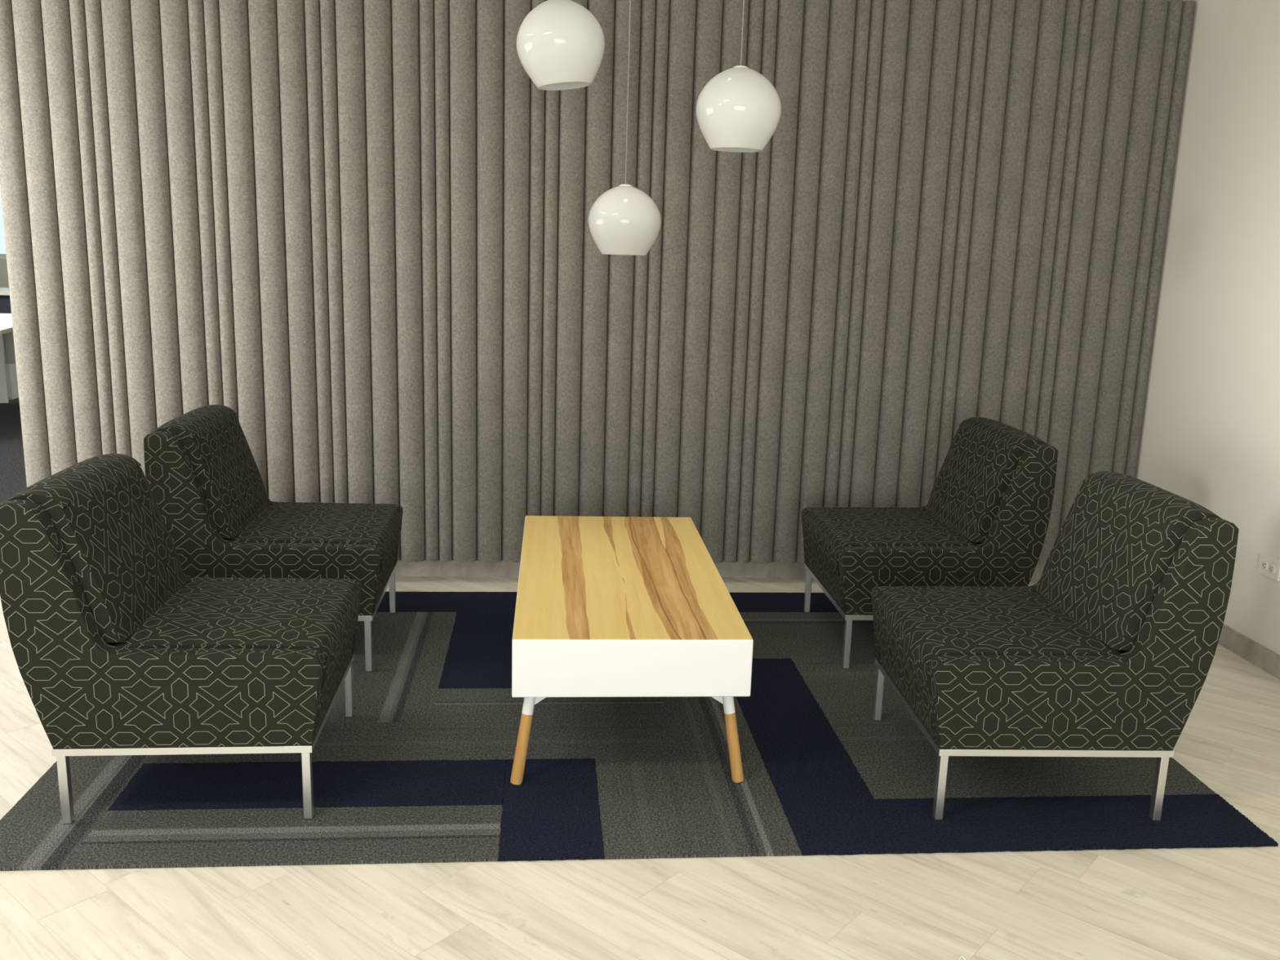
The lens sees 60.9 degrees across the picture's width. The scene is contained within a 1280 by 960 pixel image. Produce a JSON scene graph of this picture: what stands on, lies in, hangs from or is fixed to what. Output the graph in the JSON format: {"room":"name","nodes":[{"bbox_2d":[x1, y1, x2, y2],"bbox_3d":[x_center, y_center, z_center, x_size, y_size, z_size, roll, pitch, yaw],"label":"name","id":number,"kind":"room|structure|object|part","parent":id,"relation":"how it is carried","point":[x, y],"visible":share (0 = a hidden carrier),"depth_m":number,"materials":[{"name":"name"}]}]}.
{"room":"lobby","nodes":[
{"label":"lobby","id":0,"kind":"room"},
{"bbox_2d":[0,258,8,287],"bbox_3d":[-6.653,-2.211,13.708,7.100,1.060,0.150,1,12,-5],"label":"wall","id":1,"kind":"structure","parent":0,"point":[4,282],"depth_m":13.46,"materials":[{"name":"beige paint"}]},
{"bbox_2d":[0,253,6,258],"bbox_3d":[-6.671,-3.578,13.399,6.980,1.740,0.080,1,12,-5],"label":"window","id":2,"kind":"structure","parent":1,"relation":"in","point":[2,255],"depth_m":13.43,"materials":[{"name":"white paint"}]},
{"bbox_2d":[0,397,26,503],"bbox_3d":[-3.688,0.225,5.170,11.565,0.001,18.000,1,12,-5],"label":"floor","id":3,"kind":"structure","parent":0,"point":[12,467],"depth_m":7.02,"materials":[{"name":"carpet"}]},
{"bbox_2d":[0,287,11,313],"bbox_3d":[-6.583,-1.536,11.114,2.400,0.815,0.800,1,12,-5],"label":"workbench","id":4,"kind":"object","parent":3,"relation":"on","point":[5,302],"visible":0.02,"depth_m":10.73,"materials":[{"name":"white"}]},
{"bbox_2d":[0,287,9,295],"bbox_3d":[-6.572,-1.917,11.033,2.400,0.035,0.800,1,12,-5],"label":"countertop","id":5,"kind":"structure","parent":4,"relation":"on","point":[3,291],"depth_m":10.68,"materials":[{"name":"white"}]},
{"bbox_2d":[0,313,15,403],"bbox_3d":[-5.303,-0.836,8.136,1.462,0.711,1.800,-2,12,-15],"label":"office desk","id":6,"kind":"object","parent":3,"relation":"on","point":[7,356],"visible":0.29,"depth_m":8.87,"materials":[{"name":"white"}]},
{"bbox_3d":[-5.651,-0.959,8.718,1.000,0.692,0.030,-2,12,-15],"label":"panel","id":7,"kind":"part","parent":6,"relation":"part of","materials":[{"name":"white"}]},
{"bbox_2d":[0,313,12,330],"bbox_3d":[-5.298,-1.173,8.063,1.450,0.018,1.800,-2,12,-15],"label":"countertop","id":8,"kind":"structure","parent":6,"relation":"on","point":[6,320],"depth_m":8.21,"materials":[{"name":"white"}]},
{"bbox_3d":[-5.498,-1.136,8.827,1.360,0.382,0.030,-2,12,-15],"label":"modesty panel","id":9,"kind":"part","parent":6,"relation":"part of","materials":[{"name":"grey"}]},
{"bbox_2d":[5,364,18,399],"bbox_3d":[-5.788,-0.925,9.415,0.900,0.370,0.598,1,12,-5],"label":"base cabinet","id":10,"kind":"object","parent":3,"relation":"on","point":[11,369],"visible":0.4,"depth_m":9.22,"materials":[{"name":"white"}]},
{"bbox_3d":[-5.764,-0.865,9.132,0.880,0.330,0.018,1,12,-5],"label":"drawer","id":11,"kind":"part","parent":10,"relation":"part of","materials":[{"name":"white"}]},
{"bbox_2d":[0,576,1279,959],"bbox_3d":[-1.293,1.253,0.639,7.565,0.001,8.340,1,12,-5],"label":"floor","id":12,"kind":"structure","parent":0,"point":[1220,903],"depth_m":2.39,"materials":[{"name":"beige wood"}]},
{"bbox_2d":[0,591,1278,871],"bbox_3d":[-0.057,0.676,3.525,3.126,0.008,2.016,1,12,-5],"label":"area rug","id":13,"kind":"object","parent":12,"relation":"on","point":[420,770],"visible":0.52,"depth_m":2.89,"materials":[{"name":"grey carpet"}]},
{"bbox_2d":[0,453,361,823],"bbox_3d":[-1.137,0.368,2.849,0.720,0.808,0.622,1,12,-5],"label":"lounge chair","id":14,"kind":"object","parent":13,"relation":"on","point":[117,650],"visible":1,"depth_m":2.58,"materials":[{"name":"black fabric"}]},
{"bbox_3d":[-1.374,0.736,2.601,0.022,0.178,0.022,1,12,-5],"label":"leg","id":15,"kind":"part","parent":14,"relation":"part of","materials":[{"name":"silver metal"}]},
{"bbox_2d":[7,453,189,642],"bbox_3d":[-1.367,0.153,2.781,0.243,0.372,0.505,1,12,-5],"label":"cushion","id":16,"kind":"object","parent":14,"relation":"on","point":[103,511],"depth_m":2.68,"materials":[{"name":"black fabric"}]},
{"bbox_3d":[-1.112,0.341,2.554,0.712,0.593,0.056,1,12,-5],"label":"panel","id":17,"kind":"part","parent":14,"relation":"part of","materials":[{"name":"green fabric"}]},
{"bbox_3d":[-1.118,0.582,2.896,0.599,0.018,0.620,1,12,-5],"label":"frame","id":18,"kind":"part","parent":14,"relation":"part of","materials":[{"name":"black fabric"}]},
{"bbox_2d":[111,581,359,689],"bbox_3d":[-1.043,0.394,2.863,0.531,0.131,0.509,1,12,-5],"label":"seat cushion","id":19,"kind":"object","parent":14,"relation":"on","point":[322,617],"depth_m":2.77,"materials":[{"name":"black fabric"}]},
{"bbox_3d":[-1.164,0.223,3.106,0.712,0.593,0.056,1,12,-5],"label":"panel","id":20,"kind":"part","parent":14,"relation":"part of","materials":[{"name":"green fabric"}]},
{"bbox_3d":[-0.825,0.647,2.630,0.067,0.018,0.023,1,12,-5],"label":"frame corner","id":21,"kind":"part","parent":14,"relation":"part of","materials":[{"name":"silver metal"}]},
{"bbox_3d":[-0.811,0.742,2.655,0.022,0.178,0.022,1,12,-5],"label":"leg","id":22,"kind":"part","parent":14,"relation":"part of","materials":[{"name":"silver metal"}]},
{"bbox_3d":[-1.082,0.513,2.885,0.560,0.122,0.510,1,12,-5],"label":"seat","id":23,"kind":"part","parent":14,"relation":"part of","materials":[{"name":"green fabric"}]},
{"bbox_3d":[-0.865,0.618,3.232,0.022,0.178,0.022,1,12,-5],"label":"leg","id":24,"kind":"part","parent":14,"relation":"part of","materials":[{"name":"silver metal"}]},
{"bbox_2d":[143,404,403,671],"bbox_3d":[-1.218,0.170,3.775,0.720,0.808,0.622,1,12,-5],"label":"lounge chair","id":25,"kind":"object","parent":13,"relation":"on","point":[202,475],"visible":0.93,"depth_m":3.51,"materials":[{"name":"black fabric"}]},
{"bbox_2d":[153,404,271,538],"bbox_3d":[-1.448,-0.045,3.708,0.243,0.372,0.505,1,12,-5],"label":"cushion","id":26,"kind":"object","parent":25,"relation":"on","point":[214,442],"depth_m":3.60,"materials":[{"name":"black fabric"}]},
{"bbox_3d":[-1.194,0.143,3.480,0.712,0.593,0.056,1,12,-5],"label":"panel","id":27,"kind":"part","parent":25,"relation":"part of","materials":[{"name":"black fabric"}]},
{"bbox_2d":[226,504,401,574],"bbox_3d":[-1.125,0.196,3.788,0.531,0.131,0.509,1,12,-5],"label":"seat cushion","id":28,"kind":"object","parent":25,"relation":"on","point":[379,526],"depth_m":3.69,"materials":[{"name":"black fabric"}]},
{"bbox_3d":[-1.244,0.025,4.032,0.712,0.593,0.056,1,12,-5],"label":"panel","id":29,"kind":"part","parent":25,"relation":"part of","materials":[{"name":"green fabric"}]},
{"bbox_3d":[-0.907,0.449,3.555,0.067,0.018,0.023,1,12,-5],"label":"frame corner","id":30,"kind":"part","parent":25,"relation":"part of","materials":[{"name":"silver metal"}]},
{"bbox_3d":[-0.893,0.544,3.580,0.022,0.178,0.022,1,12,-5],"label":"leg","id":31,"kind":"part","parent":25,"relation":"part of","materials":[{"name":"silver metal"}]},
{"bbox_3d":[-1.199,0.384,3.822,0.599,0.018,0.620,1,12,-5],"label":"frame","id":32,"kind":"part","parent":25,"relation":"part of","materials":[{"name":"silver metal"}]},
{"bbox_3d":[-1.163,0.315,3.811,0.560,0.122,0.510,1,12,-5],"label":"seat","id":33,"kind":"part","parent":25,"relation":"part of","materials":[{"name":"black fabric"}]},
{"bbox_3d":[-0.946,0.420,4.157,0.022,0.178,0.022,1,12,-5],"label":"leg","id":34,"kind":"part","parent":25,"relation":"part of","materials":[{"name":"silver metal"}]},
{"bbox_2d":[510,515,753,785],"bbox_3d":[-0.072,0.475,3.434,0.624,0.421,1.295,1,12,-5],"label":"coffee table","id":35,"kind":"object","parent":13,"relation":"on","point":[606,606],"visible":1,"depth_m":2.91,"materials":[{"name":"white paint"}]},
{"bbox_3d":[-0.311,0.706,2.869,0.067,0.189,0.033,-10,17,-43],"label":"leg","id":36,"kind":"part","parent":35,"relation":"part of","materials":[{"name":"brown wood"}]},
{"bbox_3d":[0.251,0.713,2.915,0.067,0.189,0.033,10,14,34],"label":"leg","id":37,"kind":"part","parent":35,"relation":"part of","materials":[{"name":"brown wood"}]},
{"bbox_2d":[801,417,1057,668],"bbox_3d":[1.005,0.194,3.979,0.720,0.808,0.622,1,12,-5],"label":"lounge chair","id":38,"kind":"object","parent":13,"relation":"on","point":[984,520],"visible":0.93,"depth_m":3.71,"materials":[{"name":"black fabric"}]},
{"bbox_3d":[0.665,0.437,4.309,0.022,0.178,0.022,1,12,-5],"label":"leg","id":39,"kind":"part","parent":38,"relation":"part of","materials":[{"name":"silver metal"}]},
{"bbox_3d":[0.942,0.337,4.005,0.560,0.122,0.510,1,12,-5],"label":"seat","id":40,"kind":"part","parent":38,"relation":"part of","materials":[{"name":"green fabric"}]},
{"bbox_3d":[0.973,0.407,4.022,0.599,0.018,0.620,1,12,-5],"label":"frame","id":41,"kind":"part","parent":38,"relation":"part of","materials":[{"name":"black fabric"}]},
{"bbox_3d":[0.711,0.560,3.731,0.022,0.178,0.022,1,12,-5],"label":"leg","id":42,"kind":"part","parent":38,"relation":"part of","materials":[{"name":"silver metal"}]},
{"bbox_3d":[0.730,0.466,3.709,0.067,0.018,0.023,1,12,-5],"label":"frame corner","id":43,"kind":"part","parent":38,"relation":"part of","materials":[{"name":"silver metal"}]},
{"bbox_3d":[0.990,0.049,4.238,0.712,0.593,0.056,1,12,-5],"label":"panel","id":44,"kind":"part","parent":38,"relation":"part of","materials":[{"name":"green fabric"}]},
{"bbox_2d":[803,508,978,576],"bbox_3d":[0.910,0.217,3.977,0.531,0.131,0.509,1,12,-5],"label":"seat cushion","id":45,"kind":"object","parent":38,"relation":"on","point":[827,532],"depth_m":3.88,"materials":[{"name":"black fabric"}]},
{"bbox_3d":[1.034,0.167,3.685,0.712,0.593,0.056,1,12,-5],"label":"panel","id":46,"kind":"part","parent":38,"relation":"part of","materials":[{"name":"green fabric"}]},
{"bbox_2d":[924,417,1046,542],"bbox_3d":[1.248,-0.016,3.954,0.243,0.372,0.505,1,12,-5],"label":"cushion","id":47,"kind":"object","parent":38,"relation":"on","point":[983,458],"depth_m":3.85,"materials":[{"name":"black fabric"}]},
{"bbox_2d":[871,471,1239,820],"bbox_3d":[1.061,0.407,2.980,0.720,0.808,0.622,1,12,-3],"label":"lounge chair","id":48,"kind":"object","parent":13,"relation":"on","point":[1111,652],"visible":1,"depth_m":2.72,"materials":[{"name":"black fabric"}]},
{"bbox_3d":[0.730,0.648,3.319,0.022,0.178,0.022,1,12,-3],"label":"leg","id":49,"kind":"part","parent":48,"relation":"part of","materials":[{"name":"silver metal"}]},
{"bbox_3d":[0.998,0.550,3.007,0.560,0.122,0.510,1,12,-3],"label":"seat","id":50,"kind":"part","parent":48,"relation":"part of","materials":[{"name":"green fabric"}]},
{"bbox_3d":[0.757,0.771,2.740,0.022,0.178,0.022,1,12,-3],"label":"leg","id":51,"kind":"part","parent":48,"relation":"part of","materials":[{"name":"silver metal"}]},
{"bbox_3d":[0.777,0.676,2.717,0.067,0.018,0.023,1,12,-3],"label":"frame corner","id":52,"kind":"part","parent":48,"relation":"part of","materials":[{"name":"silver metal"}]},
{"bbox_3d":[1.054,0.262,3.239,0.712,0.593,0.056,1,12,-3],"label":"panel","id":53,"kind":"part","parent":48,"relation":"part of","materials":[{"name":"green fabric"}]},
{"bbox_2d":[875,589,1122,695],"bbox_3d":[0.966,0.429,2.980,0.531,0.131,0.509,1,12,-3],"label":"seat cushion","id":54,"kind":"object","parent":48,"relation":"on","point":[920,627],"depth_m":2.89,"materials":[{"name":"black fabric"}]},
{"bbox_3d":[1.029,0.619,3.024,0.599,0.018,0.620,1,12,-3],"label":"frame","id":55,"kind":"part","parent":48,"relation":"part of","materials":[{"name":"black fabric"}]},
{"bbox_3d":[1.081,0.379,2.685,0.712,0.593,0.056,1,12,-3],"label":"panel","id":56,"kind":"part","parent":48,"relation":"part of","materials":[{"name":"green fabric"}]},
{"bbox_2d":[1033,471,1222,650],"bbox_3d":[1.305,0.198,2.947,0.243,0.372,0.505,1,12,-3],"label":"cushion","id":57,"kind":"object","parent":48,"relation":"on","point":[1106,568],"depth_m":2.85,"materials":[{"name":"black fabric"}]},
{"bbox_3d":[1.321,0.781,2.769,0.022,0.178,0.022,1,12,-3],"label":"leg","id":58,"kind":"part","parent":48,"relation":"part of","materials":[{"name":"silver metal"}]},
{"bbox_2d":[1135,0,1279,654],"bbox_3d":[2.575,-0.076,0.701,0.120,2.800,8.370,1,12,-5],"label":"wall","id":59,"kind":"structure","parent":0,"point":[1210,437],"depth_m":4.11,"materials":[{"name":"beige paint"}]},
{"bbox_2d":[1217,624,1279,679],"bbox_3d":[2.474,1.268,0.912,0.012,0.078,8.238,1,12,-5],"label":"baseboard","id":60,"kind":"structure","parent":59,"relation":"attached to","point":[1251,651],"depth_m":3.93,"materials":[{"name":"beige wood"}]},
{"bbox_2d":[1257,553,1279,581],"bbox_3d":[2.228,0.309,3.850,0.008,0.071,0.113,1,12,-5],"label":"wall outlet","id":61,"kind":"object","parent":59,"relation":"attached to","point":[1268,566],"visible":1,"depth_m":3.84,"materials":[{"name":"white plastic"}]},
{"bbox_2d":[1262,560,1268,570],"bbox_3d":[2.224,0.305,3.869,0.003,0.033,0.033,1,12,-5],"label":"receptacle","id":62,"kind":"object","parent":61,"relation":"attached to","point":[1264,563],"depth_m":3.87,"materials":[{"name":"grey plastic"}]},
{"bbox_2d":[1269,564,1275,573],"bbox_3d":[2.227,0.313,3.831,0.003,0.033,0.033,1,12,-5],"label":"receptacle","id":63,"kind":"object","parent":61,"relation":"attached to","point":[1272,566],"depth_m":3.83,"materials":[{"name":"grey plastic"}]},
{"bbox_3d":[-3.595,-2.567,4.597,11.785,0.100,18.270,1,12,-5],"label":"ceiling","id":64,"kind":"structure","parent":0,"visible":0},
{"bbox_2d":[515,0,604,90],"bbox_3d":[-0.204,-1.548,2.872,0.239,0.981,0.240,1,12,-5],"label":"pendant lamp","id":65,"kind":"object","parent":64,"relation":"hanging from","point":[560,44],"visible":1,"depth_m":2.87,"materials":[{"name":"white glass"}]},
{"bbox_2d":[588,0,661,255],"bbox_3d":[-0.033,-1.441,3.456,0.240,1.421,0.240,1,12,-5],"label":"pendant lamp","id":66,"kind":"object","parent":64,"relation":"hanging from","point":[624,220],"visible":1,"depth_m":3.50,"materials":[{"name":"white glass"}]},
{"bbox_3d":[-0.051,-0.855,3.580,0.240,0.223,0.240,1,12,-5],"label":"lamp shade","id":67,"kind":"part","parent":66,"relation":"part of","materials":[{"name":"white glass"}]},
{"bbox_3d":[-0.030,-1.540,3.436,0.003,1.176,0.003,1,12,-5],"label":"cord","id":68,"kind":"part","parent":66,"relation":"part of","materials":[{"name":"grey plastic"}]},
{"bbox_2d":[696,0,781,152],"bbox_3d":[0.291,-1.484,2.976,0.240,1.119,0.240,1,12,-5],"label":"pendant lamp","id":69,"kind":"object","parent":64,"relation":"hanging from","point":[739,109],"visible":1,"depth_m":2.99,"materials":[{"name":"white glass"}]},
{"bbox_3d":[0.278,-1.047,3.069,0.240,0.223,0.240,1,12,-5],"label":"lamp shade","id":70,"kind":"part","parent":69,"relation":"part of","materials":[{"name":"white glass"}]},
{"bbox_3d":[0.295,-1.584,2.955,0.003,0.872,0.003,1,12,-5],"label":"cord","id":71,"kind":"part","parent":69,"relation":"part of","materials":[{"name":"grey plastic"}]},
{"bbox_3d":[-0.113,-0.962,4.514,4.585,2.800,0.120,1,12,-5],"label":"wall","id":72,"kind":"structure","parent":0,"visible":0},
{"bbox_2d":[0,0,1195,564],"bbox_3d":[-0.127,-0.803,4.412,4.622,2.327,0.139,1,12,-5],"label":"covering","id":73,"kind":"object","parent":72,"relation":"attached to","point":[357,231],"visible":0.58,"depth_m":4.32,"materials":[{"name":"grey fabric"}]},
{"bbox_2d":[395,560,1044,578],"bbox_3d":[-0.147,0.383,4.731,4.585,0.078,0.012,1,12,-5],"label":"baseboard","id":74,"kind":"structure","parent":72,"relation":"attached to","point":[424,568],"depth_m":4.69,"materials":[{"name":"grey tile"}]}
]}

